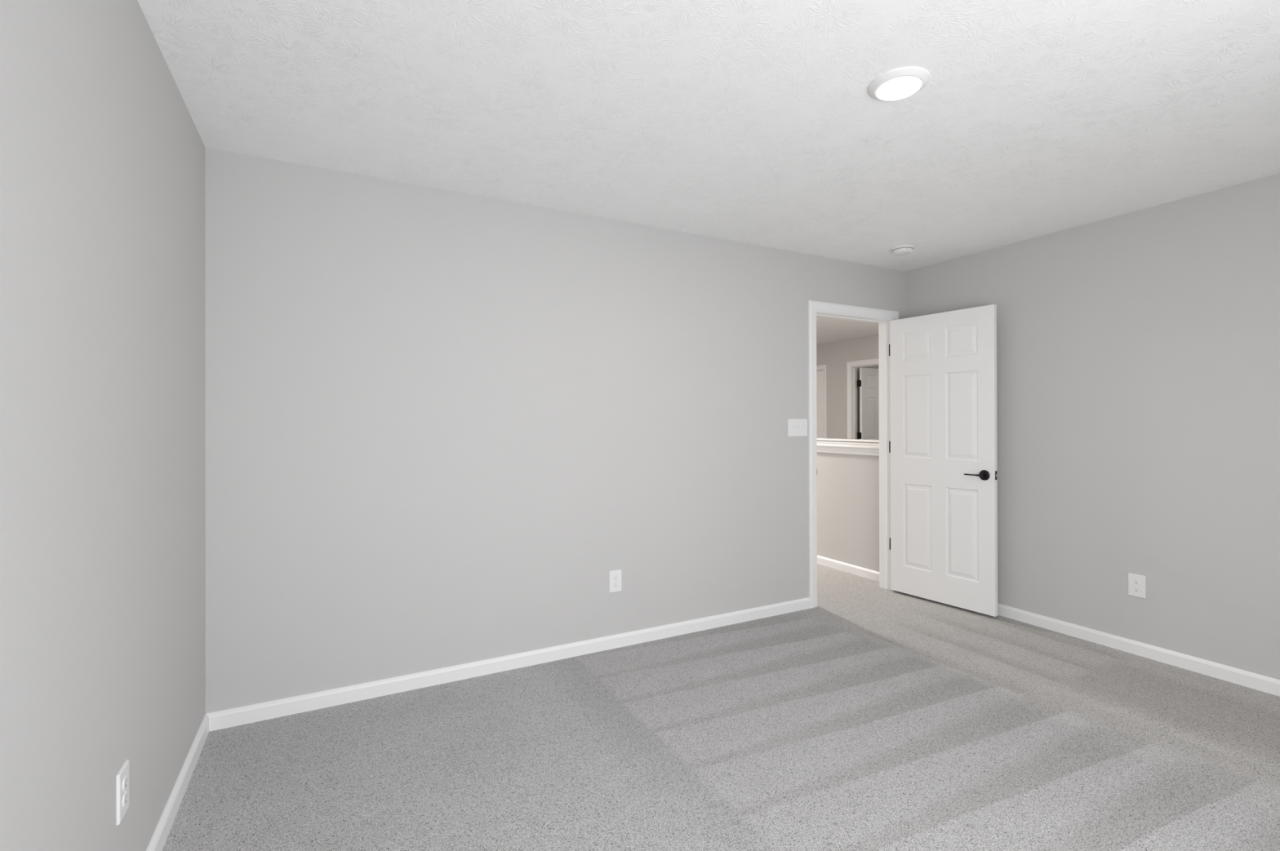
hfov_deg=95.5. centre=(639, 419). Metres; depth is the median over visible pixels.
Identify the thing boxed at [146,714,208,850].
baseboard
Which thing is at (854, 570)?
baseboard
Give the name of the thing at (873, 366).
door frame
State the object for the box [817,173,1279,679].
wall
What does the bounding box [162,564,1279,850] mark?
floor
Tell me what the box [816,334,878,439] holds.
wall
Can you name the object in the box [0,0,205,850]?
wall
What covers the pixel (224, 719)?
baseboard
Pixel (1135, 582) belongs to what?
receptacle
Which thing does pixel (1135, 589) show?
receptacle
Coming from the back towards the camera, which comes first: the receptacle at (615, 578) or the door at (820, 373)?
the door at (820, 373)
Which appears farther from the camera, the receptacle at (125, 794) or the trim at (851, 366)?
the trim at (851, 366)
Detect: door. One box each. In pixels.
[816,370,822,438]
[857,367,879,439]
[889,304,997,617]
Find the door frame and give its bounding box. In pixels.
[857,365,878,432]
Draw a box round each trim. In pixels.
[808,300,898,608]
[816,364,826,438]
[817,438,879,445]
[817,443,879,456]
[846,358,878,439]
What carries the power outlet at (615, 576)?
attached to the wall at (438, 423)
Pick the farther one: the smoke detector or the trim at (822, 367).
the trim at (822, 367)
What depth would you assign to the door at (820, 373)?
8.71 m
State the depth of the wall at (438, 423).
2.95 m
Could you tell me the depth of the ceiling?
2.12 m
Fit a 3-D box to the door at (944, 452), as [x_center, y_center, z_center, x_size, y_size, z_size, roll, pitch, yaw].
[2.085,0.265,4.068,0.097,2.024,0.753,0,0,-34]
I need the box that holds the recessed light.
[867,66,929,101]
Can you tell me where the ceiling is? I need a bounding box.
[137,0,1279,344]
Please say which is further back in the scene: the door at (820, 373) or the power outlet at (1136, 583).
the door at (820, 373)
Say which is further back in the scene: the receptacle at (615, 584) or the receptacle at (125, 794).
the receptacle at (615, 584)
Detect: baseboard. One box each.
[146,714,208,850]
[205,597,810,732]
[817,555,879,582]
[997,603,1279,697]
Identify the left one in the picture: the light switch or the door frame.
the light switch
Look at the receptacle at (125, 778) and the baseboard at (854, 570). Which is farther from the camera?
the baseboard at (854, 570)
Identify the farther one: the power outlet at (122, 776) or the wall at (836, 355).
the wall at (836, 355)
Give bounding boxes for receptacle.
[122,775,128,791]
[122,791,128,807]
[613,575,618,581]
[613,582,618,587]
[1132,579,1140,585]
[1132,586,1140,592]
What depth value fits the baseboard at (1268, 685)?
3.14 m
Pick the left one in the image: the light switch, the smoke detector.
the light switch
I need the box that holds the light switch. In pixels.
[787,418,807,436]
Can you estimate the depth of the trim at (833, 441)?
6.39 m
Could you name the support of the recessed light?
in the ceiling
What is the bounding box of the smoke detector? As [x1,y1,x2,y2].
[890,244,915,255]
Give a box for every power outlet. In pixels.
[116,760,128,826]
[608,569,622,593]
[1128,573,1146,599]
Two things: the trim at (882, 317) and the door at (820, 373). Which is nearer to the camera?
the trim at (882, 317)
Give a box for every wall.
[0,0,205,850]
[204,146,906,713]
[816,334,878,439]
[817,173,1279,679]
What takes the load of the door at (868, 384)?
in the door frame
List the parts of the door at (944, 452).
lever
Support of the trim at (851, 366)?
attached to the wall at (836, 355)
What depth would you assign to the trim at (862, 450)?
4.93 m

